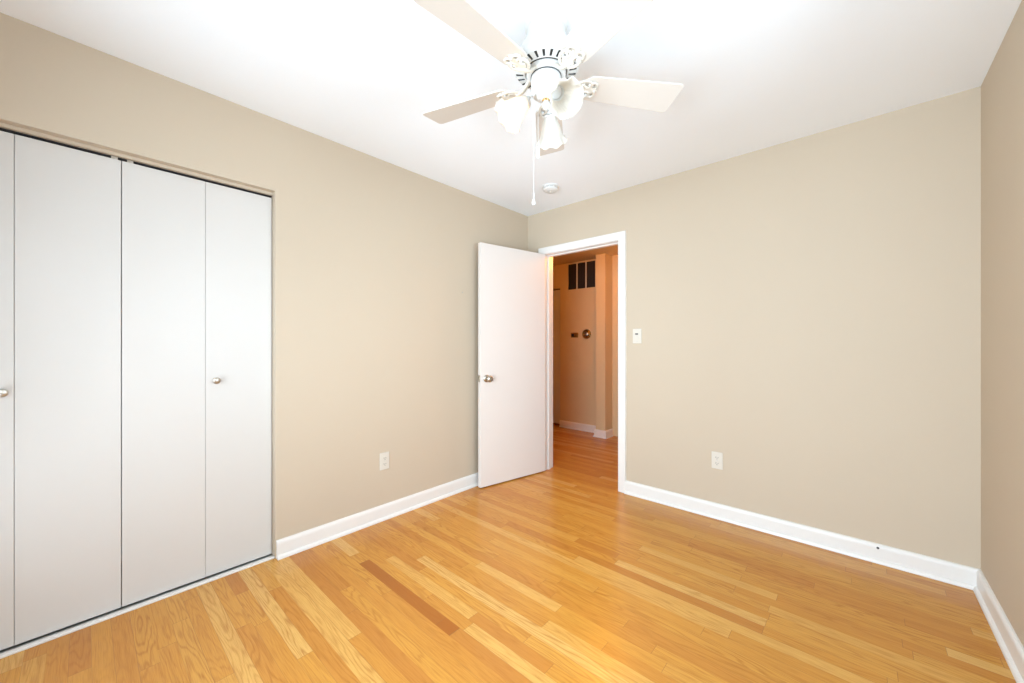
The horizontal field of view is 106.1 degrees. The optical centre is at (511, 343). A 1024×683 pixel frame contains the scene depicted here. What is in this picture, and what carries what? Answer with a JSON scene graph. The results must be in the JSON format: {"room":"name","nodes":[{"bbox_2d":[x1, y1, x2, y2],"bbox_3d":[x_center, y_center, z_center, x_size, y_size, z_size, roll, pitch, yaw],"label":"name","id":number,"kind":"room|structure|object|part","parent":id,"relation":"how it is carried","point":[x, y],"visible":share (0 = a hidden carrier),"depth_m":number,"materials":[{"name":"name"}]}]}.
{"room":"empty bedroom","nodes":[
{"label":"empty bedroom","id":0,"kind":"room"},
{"bbox_2d":[0,12,527,558],"bbox_3d":[-1.060,-0.029,2.504,0.120,2.440,3.500,0,0,42],"label":"wall","id":1,"kind":"structure","parent":0,"point":[375,329],"depth_m":2.36,"materials":[{"name":"beige paint"}]},
{"bbox_2d":[0,131,120,649],"bbox_3d":[-1.944,0.173,1.502,0.060,2.013,0.588,0,0,42],"label":"door","id":2,"kind":"structure","parent":1,"relation":"in","point":[60,206],"depth_m":1.58,"materials":[{"name":"white paint"}]},
{"bbox_3d":[-1.952,0.187,1.472,0.032,0.033,0.033,0,0,42],"label":"knob","id":3,"kind":"part","parent":2,"relation":"part of","materials":[{"name":"silver metal"}]},
{"bbox_3d":[-2.054,0.179,1.403,0.028,2.000,0.294,0,0,42],"label":"panel","id":4,"kind":"part","parent":2,"relation":"part of","materials":[{"name":"white paint"}]},
{"bbox_2d":[0,554,271,653],"bbox_3d":[-1.754,1.188,1.729,0.048,0.007,1.191,0,0,42],"label":"door track","id":5,"kind":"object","parent":1,"relation":"attached to","point":[269,555],"depth_m":1.73,"materials":[{"name":"silver metal"}]},
{"bbox_2d":[0,128,271,197],"bbox_3d":[-1.764,-0.840,1.739,0.025,0.018,1.192,0,0,42],"label":"door track","id":6,"kind":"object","parent":1,"relation":"attached to","point":[1,129],"depth_m":1.73,"materials":[{"name":"grey metal"}]},
{"bbox_2d":[0,122,272,195],"bbox_3d":[-1.747,-0.842,1.723,0.018,0.014,1.192,0,0,42],"label":"trim","id":7,"kind":"structure","parent":1,"relation":"attached to","point":[2,125],"depth_m":1.72,"materials":[{"name":"beige paint"}]},
{"bbox_2d":[0,555,274,658],"bbox_3d":[-1.726,1.187,1.704,0.025,0.009,1.191,0,0,42],"label":"trim","id":8,"kind":"structure","parent":1,"relation":"attached to","point":[60,634],"depth_m":1.70,"materials":[{"name":"white paint"}]},
{"bbox_2d":[121,159,271,606],"bbox_3d":[-1.548,0.173,1.943,0.060,2.013,0.593,0,0,42],"label":"door","id":9,"kind":"structure","parent":1,"relation":"in","point":[196,255],"depth_m":1.90,"materials":[{"name":"white paint"}]},
{"bbox_3d":[-1.659,0.179,1.843,0.028,2.000,0.296,0,0,42],"label":"panel","id":10,"kind":"part","parent":9,"relation":"part of","materials":[{"name":"white paint"}]},
{"bbox_3d":[-1.509,0.187,1.965,0.032,0.033,0.033,0,0,42],"label":"knob","id":11,"kind":"part","parent":9,"relation":"part of","materials":[{"name":"silver metal"}]},
{"bbox_3d":[-1.460,0.179,2.064,0.028,2.000,0.296,0,0,42],"label":"panel","id":12,"kind":"part","parent":9,"relation":"part of","materials":[{"name":"white paint"}]},
{"bbox_2d":[276,472,477,559],"bbox_3d":[-0.567,1.141,2.942,0.029,0.100,2.189,0,0,42],"label":"baseboard","id":13,"kind":"structure","parent":1,"relation":"attached to","point":[288,546],"depth_m":2.51,"materials":[{"name":"white paint"}]},
{"bbox_2d":[380,452,388,469],"bbox_3d":[-0.868,0.797,2.622,0.009,0.115,0.070,0,0,42],"label":"wall outlet","id":14,"kind":"object","parent":1,"relation":"attached to","point":[384,457],"visible":1,"depth_m":2.62,"materials":[{"name":"beige plastic"}]},
{"bbox_2d":[0,423,1015,682],"bbox_3d":[0.111,1.241,3.010,4.986,0.100,6.060,0,0,42],"label":"floor","id":15,"kind":"structure","parent":0,"point":[558,574],"depth_m":1.69,"materials":[{"name":"brown wood"}]},
{"bbox_2d":[0,0,1021,215],"bbox_3d":[-0.143,-1.299,1.680,3.586,0.100,3.740,0,0,42],"label":"ceiling","id":16,"kind":"structure","parent":0,"point":[359,75],"depth_m":1.73,"materials":[{"name":"white paint"}]},
{"bbox_2d":[414,0,683,204],"bbox_3d":[0.108,-0.890,1.480,1.122,0.717,1.072,0,0,42],"label":"ceiling fan","id":17,"kind":"object","parent":16,"relation":"hanging from","point":[547,62],"visible":1,"depth_m":1.43,"materials":[{"name":"white wood"}]},
{"bbox_3d":[-0.187,-1.021,1.659,0.400,0.033,0.143,0,0,26],"label":"fan blade","id":18,"kind":"part","parent":17,"relation":"part of","materials":[{"name":"white laminate"}]},
{"bbox_3d":[-0.112,-1.021,1.249,0.143,0.033,0.400,0,0,44],"label":"fan blade","id":19,"kind":"part","parent":17,"relation":"part of","materials":[{"name":"white laminate"}]},
{"bbox_3d":[-0.007,-0.887,1.481,0.126,0.137,0.134,0,0,42],"label":"lamp shade","id":20,"kind":"part","parent":17,"relation":"part of","materials":[{"name":"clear glass"}]},
{"bbox_3d":[0.072,-0.960,1.493,0.040,0.038,0.017,0,0,-12],"label":"light arm","id":21,"kind":"part","parent":17,"relation":"part of","materials":[{"name":"white metal"}]},
{"bbox_3d":[0.083,-0.791,1.476,0.002,0.419,0.002,0,0,12],"label":"pull chain","id":22,"kind":"part","parent":17,"relation":"part of","materials":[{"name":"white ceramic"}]},
{"bbox_3d":[0.181,-1.021,1.857,0.143,0.033,0.400,0,0,8],"label":"fan blade","id":23,"kind":"part","parent":17,"relation":"part of","materials":[{"name":"white laminate"}]},
{"bbox_3d":[0.162,-0.887,1.642,0.125,0.137,0.137,0,0,42],"label":"lamp shade","id":24,"kind":"part","parent":17,"relation":"part of","materials":[{"name":"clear glass"}]},
{"bbox_3d":[0.181,-0.887,1.376,0.138,0.137,0.126,0,0,42],"label":"lamp shade","id":25,"kind":"part","parent":17,"relation":"part of","materials":[{"name":"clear glass"}]},
{"bbox_3d":[0.301,-1.021,1.193,0.143,0.033,0.400,0,0,-28],"label":"fan blade","id":26,"kind":"part","parent":17,"relation":"part of","materials":[{"name":"white laminate"}]},
{"bbox_3d":[0.482,-1.021,1.569,0.400,0.033,0.143,0,0,-10],"label":"fan blade","id":27,"kind":"part","parent":17,"relation":"part of","materials":[{"name":"white laminate"}]},
{"bbox_2d":[542,183,558,193],"bbox_3d":[0.306,-1.228,3.057,0.132,0.042,0.132,0,0,42],"label":"smoke detector","id":28,"kind":"object","parent":16,"relation":"attached to","point":[550,188],"visible":1,"depth_m":3.02,"materials":[{"name":"white plastic"}]},
{"bbox_3d":[0.306,-1.244,3.057,0.132,0.010,0.132,0,0,42],"label":"plate","id":29,"kind":"part","parent":28,"relation":"part of","materials":[{"name":"white plastic"}]},
{"bbox_2d":[553,255,617,436],"bbox_3d":[1.323,0.024,5.067,4.040,2.335,0.120,0,0,42],"label":"wall","id":30,"kind":"structure","parent":0,"point":[577,307],"depth_m":5.31,"materials":[{"name":"paint"}]},
{"bbox_2d":[553,289,559,423],"bbox_3d":[0.426,0.178,5.873,0.830,1.966,0.060,0,0,42],"label":"door","id":31,"kind":"structure","parent":30,"relation":"in","point":[556,293],"depth_m":5.63,"materials":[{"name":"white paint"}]},
{"bbox_2d":[571,333,577,337],"bbox_3d":[0.872,-0.123,5.381,0.116,0.068,0.017,0,0,42],"label":"wall control","id":32,"kind":"object","parent":30,"relation":"attached to","point":[573,335],"visible":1,"depth_m":5.38,"materials":[{"name":"gold metal"}]},
{"bbox_2d":[559,420,595,432],"bbox_3d":[0.941,1.143,5.312,0.685,0.095,0.026,0,0,42],"label":"baseboard","id":33,"kind":"structure","parent":30,"relation":"attached to","point":[565,424],"depth_m":5.34,"materials":[{"name":"white paint"}]},
{"bbox_2d":[568,260,595,290],"bbox_3d":[0.959,-0.944,5.309,0.446,0.376,0.008,0,0,42],"label":"air vent","id":34,"kind":"object","parent":30,"relation":"in","point":[581,275],"visible":1,"depth_m":5.30,"materials":[{"name":"metal"}]},
{"bbox_2d":[582,329,590,338],"bbox_3d":[1.009,-0.135,5.245,0.134,0.134,0.036,0,0,42],"label":"thermostat","id":35,"kind":"object","parent":30,"relation":"attached to","point":[586,333],"visible":1,"depth_m":5.23,"materials":[{"name":"gold metal"}]},
{"bbox_2d":[553,245,617,265],"bbox_3d":[0.798,-1.184,4.484,4.040,0.080,1.690,0,0,42],"label":"ceiling","id":36,"kind":"structure","parent":0,"point":[611,250],"depth_m":4.97,"materials":[{"name":"paint"}]},
{"bbox_2d":[596,254,611,430],"bbox_3d":[1.191,0.024,4.977,0.135,2.335,0.190,0,0,42],"label":"wall","id":37,"kind":"structure","parent":0,"point":[603,261],"depth_m":4.91,"materials":[{"name":"paint"}]},
{"bbox_2d":[593,428,612,438],"bbox_3d":[1.183,1.143,4.968,0.187,0.095,0.216,0,0,42],"label":"baseboard","id":38,"kind":"structure","parent":37,"relation":"attached to","point":[603,434],"depth_m":4.90,"materials":[{"name":"white paint"}]},
{"bbox_2d":[528,86,980,568],"bbox_3d":[1.252,-0.029,2.859,3.086,2.440,0.120,0,0,42],"label":"wall","id":39,"kind":"structure","parent":0,"point":[806,310],"depth_m":2.26,"materials":[{"name":"beige paint"}]},
{"bbox_2d":[478,242,544,487],"bbox_3d":[0.017,0.173,3.387,0.734,2.016,0.166,0,0,-37],"label":"door","id":40,"kind":"structure","parent":39,"relation":"in","point":[511,281],"depth_m":3.34,"materials":[{"name":"white paint"}]},
{"bbox_3d":[-0.191,0.286,3.166,0.062,0.062,0.066,0,0,-37],"label":"knob","id":41,"kind":"part","parent":40,"relation":"part of","materials":[{"name":"silver metal"}]},
{"bbox_2d":[545,241,617,469],"bbox_3d":[0.628,0.167,3.420,0.779,2.048,0.120,0,0,42],"label":"trim","id":42,"kind":"structure","parent":39,"relation":"attached to","point":[548,257],"depth_m":3.65,"materials":[{"name":"white paint"}]},
{"bbox_2d":[538,230,625,492],"bbox_3d":[0.581,0.141,3.369,0.881,2.099,0.019,0,0,42],"label":"trim","id":43,"kind":"structure","parent":39,"relation":"attached to","point":[620,236],"depth_m":3.10,"materials":[{"name":"white paint"}]},
{"bbox_2d":[633,329,640,342],"bbox_3d":[0.979,-0.062,3.015,0.070,0.115,0.014,0,0,42],"label":"light switch","id":44,"kind":"object","parent":39,"relation":"attached to","point":[636,332],"visible":1,"depth_m":3.01,"materials":[{"name":"beige plastic"}]},
{"bbox_2d":[712,451,722,469],"bbox_3d":[1.405,0.798,2.636,0.070,0.115,0.009,0,0,42],"label":"wall outlet","id":45,"kind":"object","parent":39,"relation":"attached to","point":[717,457],"visible":1,"depth_m":2.63,"materials":[{"name":"beige plastic"}]},
{"bbox_2d":[624,480,978,589],"bbox_3d":[1.202,1.141,2.804,2.846,0.100,0.029,0,0,42],"label":"baseboard","id":46,"kind":"structure","parent":39,"relation":"attached to","point":[964,576],"depth_m":2.26,"materials":[{"name":"white paint"}]},
{"bbox_2d":[981,0,1023,646],"bbox_3d":[1.146,-0.029,0.522,0.120,2.440,3.500,0,0,42],"label":"wall","id":47,"kind":"structure","parent":0,"point":[1002,88],"depth_m":1.55,"materials":[{"name":"beige paint"}]},
{"bbox_2d":[973,569,1023,682],"bbox_3d":[1.091,1.141,0.572,0.029,0.100,3.500,0,0,42],"label":"baseboard","id":48,"kind":"structure","parent":47,"relation":"attached to","point":[1008,641],"depth_m":1.54,"materials":[{"name":"white paint"}]}
]}

